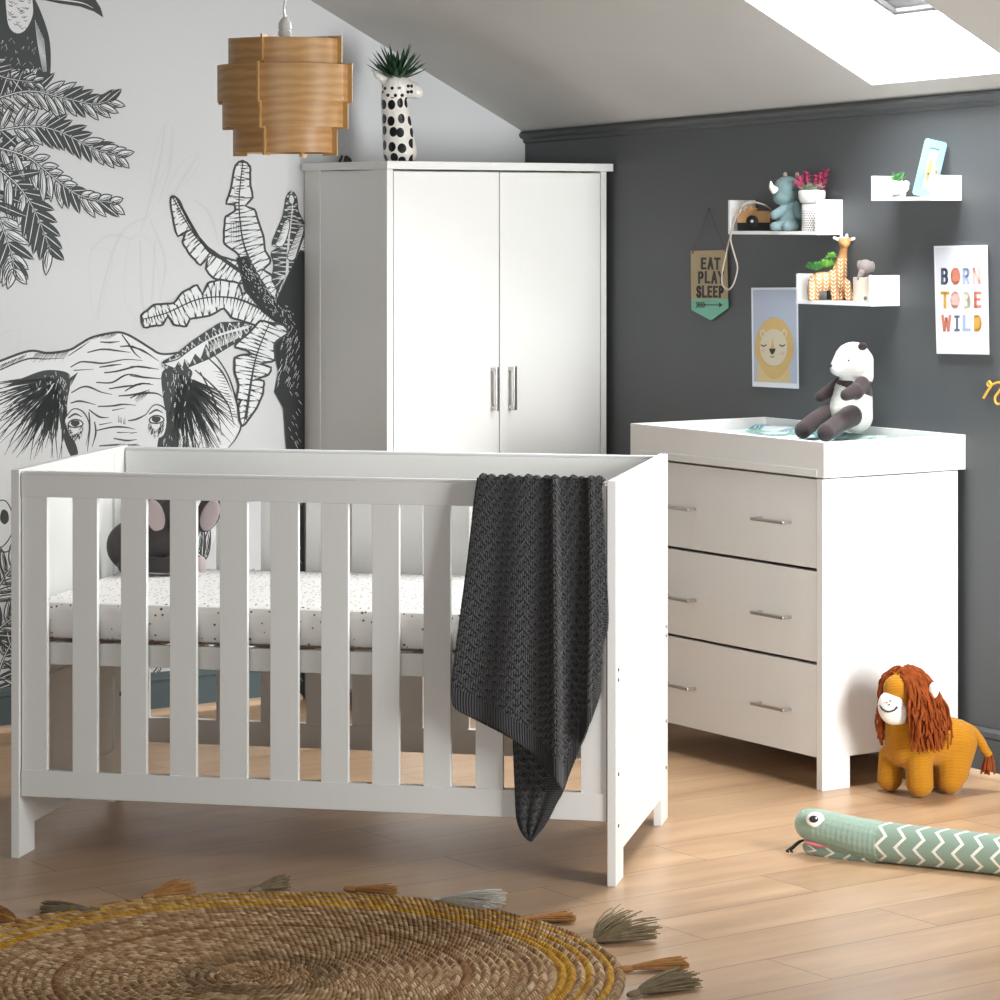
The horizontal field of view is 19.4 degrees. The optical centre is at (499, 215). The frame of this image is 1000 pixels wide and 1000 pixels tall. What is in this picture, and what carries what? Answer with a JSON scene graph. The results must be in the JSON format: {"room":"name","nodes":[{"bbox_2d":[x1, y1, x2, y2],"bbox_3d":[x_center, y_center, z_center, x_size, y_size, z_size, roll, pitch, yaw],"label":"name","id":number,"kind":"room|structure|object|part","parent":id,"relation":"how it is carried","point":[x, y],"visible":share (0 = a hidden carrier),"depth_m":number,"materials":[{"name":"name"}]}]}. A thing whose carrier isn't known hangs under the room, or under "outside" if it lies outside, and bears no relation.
{"room":"children's room","nodes":[
{"label":"children's room","id":0,"kind":"room"},
{"bbox_2d":[0,0,524,697],"bbox_3d":[-1.782,-0.473,8.292,4.500,3.965,0.106,0,0,-35],"label":"wall","id":1,"kind":"structure","parent":0,"point":[152,273],"depth_m":8.76,"materials":[{"name":"paint"}]},
{"bbox_2d":[0,669,260,725],"bbox_3d":[-2.104,1.427,7.995,3.632,0.125,0.016,0,0,-35],"label":"baseboard","id":2,"kind":"structure","parent":1,"relation":"attached to","point":[160,681],"depth_m":8.77,"materials":[{"name":"grey paint"}]},
{"bbox_2d":[0,693,302,733],"bbox_3d":[-2.094,1.480,7.981,3.632,0.019,0.018,0,0,-35],"label":"trim","id":3,"kind":"structure","parent":1,"relation":"attached to","point":[252,701],"depth_m":8.81,"materials":[{"name":"brown wood"}]},
{"bbox_2d":[0,692,999,999],"bbox_3d":[2.429,1.515,4.507,10.000,0.050,11.050,0,0,-35],"label":"floor","id":4,"kind":"structure","parent":0,"point":[756,919],"depth_m":6.71,"materials":[{"name":"brown wood"}]},
{"bbox_2d":[11,445,667,886],"bbox_3d":[-0.360,1.039,7.027,1.426,0.902,0.763,0,0,12],"label":"cot","id":5,"kind":"object","parent":4,"relation":"on","point":[82,723],"visible":0.83,"depth_m":6.74,"materials":[{"name":"white paint"}]},
{"bbox_3d":[-1.046,1.039,7.171,0.020,0.902,0.763,0,0,12],"label":"panel","id":6,"kind":"part","parent":5,"relation":"part of","materials":[{"name":"white paint"}]},
{"bbox_3d":[-0.360,1.017,7.027,1.367,0.052,0.695,0,0,12],"label":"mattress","id":7,"kind":"part","parent":5,"relation":"part of","materials":[{"name":"white paint"}]},
{"bbox_2d":[49,569,464,651],"bbox_3d":[-0.360,0.942,7.024,1.351,0.095,0.684,0,0,12],"label":"mattress","id":8,"kind":"object","parent":5,"relation":"on","point":[412,585],"visible":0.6,"depth_m":6.79,"materials":[{"name":"white fabric"}]},
{"bbox_2d":[106,499,219,573],"bbox_3d":[-0.839,0.789,7.316,0.291,0.211,0.112,0,0,0],"label":"elephant","id":9,"kind":"object","parent":8,"relation":"on","point":[158,510],"visible":0.36,"depth_m":7.29},
{"bbox_3d":[-0.285,0.973,7.383,1.378,0.748,0.022,0,0,12],"label":"panel","id":10,"kind":"part","parent":5,"relation":"part of","materials":[{"name":"white paint"}]},
{"bbox_2d":[451,473,608,841],"bbox_3d":[0.069,0.987,6.535,0.350,0.820,0.098,0,0,12],"label":"knitted blanket","id":11,"kind":"object","parent":5,"relation":"hanging from","point":[534,617],"visible":1,"depth_m":6.51,"materials":[{"name":"grey fabric"}]},
{"bbox_3d":[0.327,1.039,6.882,0.020,0.902,0.763,0,0,12],"label":"panel","id":12,"kind":"part","parent":5,"relation":"part of","materials":[{"name":"white paint"}]},
{"bbox_2d":[0,873,702,999],"bbox_3d":[-0.391,1.462,5.742,1.564,0.056,1.460,0,0,0],"label":"jute rug","id":13,"kind":"object","parent":4,"relation":"on","point":[375,943],"visible":1,"depth_m":5.92,"materials":[{"name":"beige wicker"}]},
{"bbox_2d":[301,161,612,697],"bbox_3d":[-0.127,0.663,9.094,0.842,1.653,0.498,0,0,-35],"label":"wardrobe","id":14,"kind":"object","parent":4,"relation":"on","point":[450,306],"visible":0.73,"depth_m":8.89,"materials":[{"name":"white paint"}]},
{"bbox_3d":[-0.461,0.675,8.876,0.022,1.629,0.467,0,0,-35],"label":"panel","id":15,"kind":"part","parent":14,"relation":"part of","materials":[{"name":"white paint"}]},
{"bbox_2d":[367,44,426,160],"bbox_3d":[-0.315,-0.344,8.897,0.185,0.362,0.160,0,0,3],"label":"vase","id":16,"kind":"object","parent":14,"relation":"on","point":[399,144],"visible":0.91,"depth_m":8.87,"materials":[{"name":"ceramic"}]},
{"bbox_3d":[-0.164,0.616,8.812,0.383,1.498,0.018,0,0,-35],"label":"door","id":17,"kind":"part","parent":14,"relation":"part of","materials":[{"name":"white paint"}]},
{"bbox_3d":[-0.130,-0.151,9.098,0.842,0.024,0.487,0,0,-35],"label":"panel","id":18,"kind":"part","parent":14,"relation":"part of","materials":[{"name":"white paint"}]},
{"bbox_3d":[-0.015,0.524,8.888,0.012,0.133,0.032,0,0,-35],"label":"handle","id":19,"kind":"part","parent":14,"relation":"part of","materials":[{"name":"silver metal"}]},
{"bbox_3d":[0.038,0.524,8.925,0.012,0.133,0.032,0,0,-35],"label":"handle","id":20,"kind":"part","parent":14,"relation":"part of","materials":[{"name":"silver metal"}]},
{"bbox_3d":[0.151,0.616,9.035,0.383,1.498,0.018,0,0,-35],"label":"door","id":21,"kind":"part","parent":14,"relation":"part of","materials":[{"name":"white paint"}]},
{"bbox_3d":[0.189,0.675,9.336,0.022,1.629,0.467,0,0,-35],"label":"panel","id":22,"kind":"part","parent":14,"relation":"part of","materials":[{"name":"white paint"}]},
{"bbox_2d":[668,461,957,790],"bbox_3d":[0.787,1.086,8.054,0.501,0.808,0.831,0,0,-34],"label":"dresser","id":23,"kind":"object","parent":4,"relation":"on","point":[791,598],"visible":0.69,"depth_m":7.76,"materials":[{"name":"white paint"}]},
{"bbox_3d":[0.488,1.296,8.080,0.033,0.009,0.138,0,0,-34],"label":"handle","id":24,"kind":"part","parent":23,"relation":"part of","materials":[{"name":"silver metal"}]},
{"bbox_3d":[0.488,1.054,8.080,0.033,0.009,0.138,0,0,-34],"label":"handle","id":25,"kind":"part","parent":23,"relation":"part of","materials":[{"name":"silver metal"}]},
{"bbox_3d":[0.488,0.804,8.080,0.033,0.009,0.138,0,0,-34],"label":"handle","id":26,"kind":"part","parent":23,"relation":"part of","materials":[{"name":"silver metal"}]},
{"bbox_3d":[0.576,1.086,8.398,0.471,0.808,0.024,0,0,-34],"label":"panel","id":27,"kind":"part","parent":23,"relation":"part of","materials":[{"name":"white paint"}]},
{"bbox_3d":[0.771,1.287,8.043,0.397,0.240,0.776,0,0,-34],"label":"drawer","id":28,"kind":"part","parent":23,"relation":"part of","materials":[{"name":"white paint"}]},
{"bbox_3d":[0.771,1.042,8.043,0.397,0.235,0.776,0,0,-34],"label":"drawer","id":29,"kind":"part","parent":23,"relation":"part of","materials":[{"name":"white paint"}]},
{"bbox_3d":[0.771,0.800,8.043,0.397,0.232,0.776,0,0,-34],"label":"drawer","id":30,"kind":"part","parent":23,"relation":"part of","materials":[{"name":"white paint"}]},
{"bbox_3d":[0.716,1.296,7.740,0.033,0.009,0.138,0,0,-34],"label":"handle","id":31,"kind":"part","parent":23,"relation":"part of","materials":[{"name":"silver metal"}]},
{"bbox_3d":[0.716,1.054,7.740,0.033,0.009,0.138,0,0,-34],"label":"handle","id":32,"kind":"part","parent":23,"relation":"part of","materials":[{"name":"silver metal"}]},
{"bbox_3d":[0.716,0.804,7.740,0.033,0.009,0.138,0,0,-34],"label":"handle","id":33,"kind":"part","parent":23,"relation":"part of","materials":[{"name":"silver metal"}]},
{"bbox_2d":[630,417,964,477],"bbox_3d":[0.808,0.632,8.068,0.496,0.093,0.845,0,0,-34],"label":"tray","id":34,"kind":"object","parent":23,"relation":"on","point":[691,441],"visible":0.86,"depth_m":7.81,"materials":[{"name":"white paint"}]},
{"bbox_2d":[713,424,900,441],"bbox_3d":[0.809,0.628,8.068,0.433,0.060,0.771,0,0,-34],"label":"mat","id":35,"kind":"object","parent":34,"relation":"in","point":[758,429],"visible":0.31,"depth_m":8.21,"materials":[{"name":"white fabric"}]},
{"bbox_2d":[794,342,873,441],"bbox_3d":[0.928,0.477,8.011,0.262,0.264,0.171,0,0,-37],"label":"plush panda","id":36,"kind":"object","parent":35,"relation":"on","point":[850,407],"visible":1,"depth_m":8.01,"materials":[{"name":"white fabric"}]},
{"bbox_3d":[0.864,0.561,8.025,0.048,0.090,0.166,0,0,41],"label":"leg","id":37,"kind":"part","parent":36,"relation":"part of","materials":[{"name":"grey fabric"}]},
{"bbox_3d":[0.911,0.479,8.079,0.100,0.067,0.039,0,0,-40],"label":"arm","id":38,"kind":"part","parent":36,"relation":"part of"},
{"bbox_3d":[0.924,0.563,7.961,0.061,0.092,0.200,0,0,32],"label":"leg","id":39,"kind":"part","parent":36,"relation":"part of","materials":[{"name":"grey fabric"}]},
{"bbox_3d":[0.968,0.469,7.964,0.046,0.064,0.107,0,0,40],"label":"arm","id":40,"kind":"part","parent":36,"relation":"part of"},
{"bbox_3d":[1.024,1.086,7.727,0.471,0.808,0.024,0,0,-34],"label":"panel","id":41,"kind":"part","parent":23,"relation":"part of","materials":[{"name":"white paint"}]},
{"bbox_2d":[786,808,999,874],"bbox_3d":[1.009,1.441,6.695,0.743,0.119,0.096,0,0,27],"label":"snake","id":42,"kind":"object","parent":4,"relation":"on","point":[827,834],"visible":1,"depth_m":6.71,"materials":[{"name":"green fabric"}]},
{"bbox_2d":[875,664,994,797],"bbox_3d":[1.092,1.320,7.557,0.320,0.341,0.220,0,0,-44],"label":"lion","id":43,"kind":"object","parent":4,"relation":"on","point":[936,749],"visible":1,"depth_m":7.49},
{"bbox_2d":[311,0,999,130],"bbox_3d":[-0.385,-1.283,6.858,3.908,2.064,4.850,0,0,-34],"label":"ceiling","id":44,"kind":"structure","parent":0,"point":[533,65],"depth_m":8.52,"materials":[{"name":"paint"}]},
{"bbox_2d":[217,0,352,156],"bbox_3d":[-0.462,-0.809,6.300,0.296,1.360,0.296,0,0,0],"label":"pendant lamp","id":45,"kind":"object","parent":44,"relation":"hanging from","point":[283,93],"visible":1,"depth_m":6.19,"materials":[{"name":"brown wood"}]},
{"bbox_2d":[746,0,999,84],"bbox_3d":[0.866,-0.668,7.586,0.989,0.634,0.629,0,0,-34],"label":"window","id":46,"kind":"structure","parent":44,"relation":"attached to","point":[884,34],"depth_m":7.96,"materials":[{"name":"white glass"}]},
{"bbox_3d":[0.895,-0.743,7.608,0.990,0.040,0.623,30,-18,-30],"label":"frame","id":47,"kind":"part","parent":46,"relation":"part of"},
{"bbox_2d":[525,105,999,729],"bbox_3d":[1.311,0.554,7.850,0.100,1.873,4.200,0,0,-34],"label":"wall","id":48,"kind":"structure","parent":0,"point":[666,361],"depth_m":8.32,"materials":[{"name":"grey paint"}]},
{"bbox_2d":[691,208,728,319],"bbox_3d":[0.624,0.144,8.750,0.011,0.335,0.189,0,0,-34],"label":"pennant","id":49,"kind":"object","parent":48,"relation":"hanging from","point":[709,299],"visible":0.87,"depth_m":8.75,"materials":[{"name":"beige fabric"}]},
{"bbox_3d":[0.625,0.045,8.748,0.009,0.136,0.164,0,0,-34],"label":"cord","id":50,"kind":"part","parent":49,"relation":"part of","materials":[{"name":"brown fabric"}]},
{"bbox_3d":[0.625,0.176,8.752,0.006,0.152,0.187,0,0,-34],"label":"panel","id":51,"kind":"part","parent":49,"relation":"part of","materials":[{"name":"beige fabric"}]},
{"bbox_2d":[519,89,999,143],"bbox_3d":[1.260,-0.313,7.815,0.026,0.156,4.200,0,0,-34],"label":"trim","id":52,"kind":"structure","parent":48,"relation":"attached to","point":[989,97],"depth_m":8.49,"materials":[{"name":"grey paint"}]},
{"bbox_2d":[751,287,798,388],"bbox_3d":[0.796,0.352,8.498,0.014,0.295,0.229,0,0,-34],"label":"print","id":53,"kind":"object","parent":48,"relation":"attached to","point":[775,340],"visible":0.99,"depth_m":8.49,"materials":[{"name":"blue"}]},
{"bbox_2d":[728,200,842,234],"bbox_3d":[0.816,0.004,8.398,0.096,0.100,0.396,0,0,-34],"label":"wall shelf","id":54,"kind":"object","parent":48,"relation":"attached to","point":[828,213],"visible":0.9,"depth_m":8.25,"materials":[{"name":"white paint"}]},
{"bbox_3d":[0.706,-0.002,8.557,0.096,0.090,0.010,0,0,-34],"label":"panel","id":55,"kind":"part","parent":54,"relation":"part of","materials":[{"name":"white paint"}]},
{"bbox_2d":[721,201,772,289],"bbox_3d":[0.707,0.087,8.490,0.158,0.258,0.070,0,0,20],"label":"camera","id":56,"kind":"object","parent":54,"relation":"on","point":[751,219],"visible":0.98,"depth_m":8.48,"materials":[{"name":"brown wood"}]},
{"bbox_2d":[769,172,801,230],"bbox_3d":[0.815,-0.041,8.359,0.100,0.169,0.086,0,0,0],"label":"plush rhino","id":57,"kind":"object","parent":54,"relation":"on","point":[788,216],"visible":0.98,"depth_m":8.33,"materials":[{"name":"blue fabric"}]},
{"bbox_2d":[792,169,829,230],"bbox_3d":[0.882,-0.046,8.301,0.086,0.178,0.081,0,0,45],"label":"potted plant","id":58,"kind":"object","parent":54,"relation":"on","point":[808,193],"visible":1,"depth_m":8.28,"materials":[{"name":"white ceramic"}]},
{"bbox_2d":[798,190,825,203],"bbox_3d":[0.883,-0.053,8.296,0.078,0.040,0.078,0,0,0],"label":"bowl","id":59,"kind":"object","parent":58,"relation":"on","point":[805,196],"depth_m":8.26,"materials":[{"name":"white ceramic"}]},
{"bbox_3d":[0.925,-0.002,8.239,0.096,0.090,0.010,0,0,-34],"label":"panel","id":60,"kind":"part","parent":54,"relation":"part of","materials":[{"name":"white paint"}]},
{"bbox_2d":[796,273,899,305],"bbox_3d":[0.968,0.205,8.167,0.106,0.085,0.316,0,0,-34],"label":"wall shelf","id":61,"kind":"object","parent":48,"relation":"attached to","point":[884,290],"visible":0.91,"depth_m":8.06,"materials":[{"name":"white paint"}]},
{"bbox_3d":[0.882,0.200,8.293,0.106,0.075,0.010,0,0,-34],"label":"panel","id":62,"kind":"part","parent":61,"relation":"part of","materials":[{"name":"white paint"}]},
{"bbox_2d":[806,234,854,300],"bbox_3d":[0.927,0.145,8.227,0.142,0.190,0.076,0,0,0],"label":"planter","id":63,"kind":"object","parent":61,"relation":"on","point":[835,280],"visible":1,"depth_m":8.21,"materials":[{"name":"orange ceramic"}]},
{"bbox_2d":[853,277,868,301],"bbox_3d":[1.003,0.203,8.121,0.050,0.067,0.050,0,0,0],"label":"cup","id":64,"kind":"object","parent":61,"relation":"on","point":[861,286],"visible":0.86,"depth_m":8.10,"materials":[{"name":"white ceramic"}]},
{"bbox_2d":[857,259,874,279],"bbox_3d":[1.014,0.172,8.118,0.055,0.103,0.039,0,0,0],"label":"plush","id":65,"kind":"object","parent":64,"relation":"in","point":[864,267],"visible":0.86,"depth_m":8.11},
{"bbox_3d":[1.055,0.200,8.041,0.106,0.075,0.010,0,0,-34],"label":"panel","id":66,"kind":"part","parent":61,"relation":"part of","materials":[{"name":"white paint"}]},
{"bbox_2d":[871,175,961,200],"bbox_3d":[1.127,-0.075,7.934,0.108,0.068,0.242,0,0,-34],"label":"wall shelf","id":67,"kind":"object","parent":48,"relation":"attached to","point":[942,187],"visible":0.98,"depth_m":7.85,"materials":[{"name":"white paint"}]},
{"bbox_3d":[1.061,-0.080,8.030,0.108,0.058,0.010,0,0,-34],"label":"panel","id":68,"kind":"part","parent":67,"relation":"part of","materials":[{"name":"white paint"}]},
{"bbox_2d":[884,171,909,196],"bbox_3d":[1.085,-0.087,8.004,0.070,0.071,0.054,0,0,0],"label":"bowl planter","id":69,"kind":"object","parent":67,"relation":"on","point":[896,187],"visible":0.99,"depth_m":7.99,"materials":[{"name":"white ceramic"}]},
{"bbox_2d":[912,138,946,196],"bbox_3d":[1.158,-0.128,7.894,0.092,0.164,0.041,0,0,7],"label":"photo frame","id":70,"kind":"object","parent":67,"relation":"on","point":[933,152],"visible":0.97,"depth_m":7.89,"materials":[{"name":"teal wood"}]},
{"bbox_2d":[921,147,938,189],"bbox_3d":[1.158,-0.127,7.895,0.054,0.116,0.018,0,0,-34],"label":"picture","id":71,"kind":"object","parent":70,"relation":"attached to","point":[930,155],"depth_m":7.89,"materials":[{"name":"white paper"}]},
{"bbox_3d":[1.192,-0.080,7.838,0.108,0.058,0.010,0,0,-34],"label":"panel","id":72,"kind":"part","parent":67,"relation":"part of","materials":[{"name":"white paint"}]},
{"bbox_2d":[868,752,999,782],"bbox_3d":[1.391,1.480,7.599,0.018,0.019,3.695,0,0,-34],"label":"trim","id":73,"kind":"structure","parent":48,"relation":"attached to","point":[973,772],"depth_m":7.75,"materials":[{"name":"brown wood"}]},
{"bbox_2d":[934,245,988,354],"bbox_3d":[1.236,0.225,7.856,0.014,0.296,0.228,0,0,-34],"label":"print","id":74,"kind":"object","parent":48,"relation":"attached to","point":[961,272],"visible":1,"depth_m":7.84,"materials":[{"name":"white paper"}]},
{"bbox_2d":[971,725,999,773],"bbox_3d":[1.406,1.425,7.609,0.016,0.130,3.695,0,0,-34],"label":"baseboard","id":75,"kind":"structure","parent":48,"relation":"attached to","point":[992,736],"depth_m":7.75,"materials":[{"name":"grey paint"}]},
{"bbox_2d":[982,380,999,404],"bbox_3d":[1.333,0.468,7.709,0.007,0.064,0.178,0,0,-34],"label":"wire word","id":76,"kind":"object","parent":48,"relation":"attached to","point":[989,381],"visible":1,"depth_m":7.75,"materials":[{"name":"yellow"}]},
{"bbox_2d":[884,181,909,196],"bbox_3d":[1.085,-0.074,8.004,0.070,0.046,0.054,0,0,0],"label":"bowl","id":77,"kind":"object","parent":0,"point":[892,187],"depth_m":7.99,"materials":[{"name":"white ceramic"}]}
]}

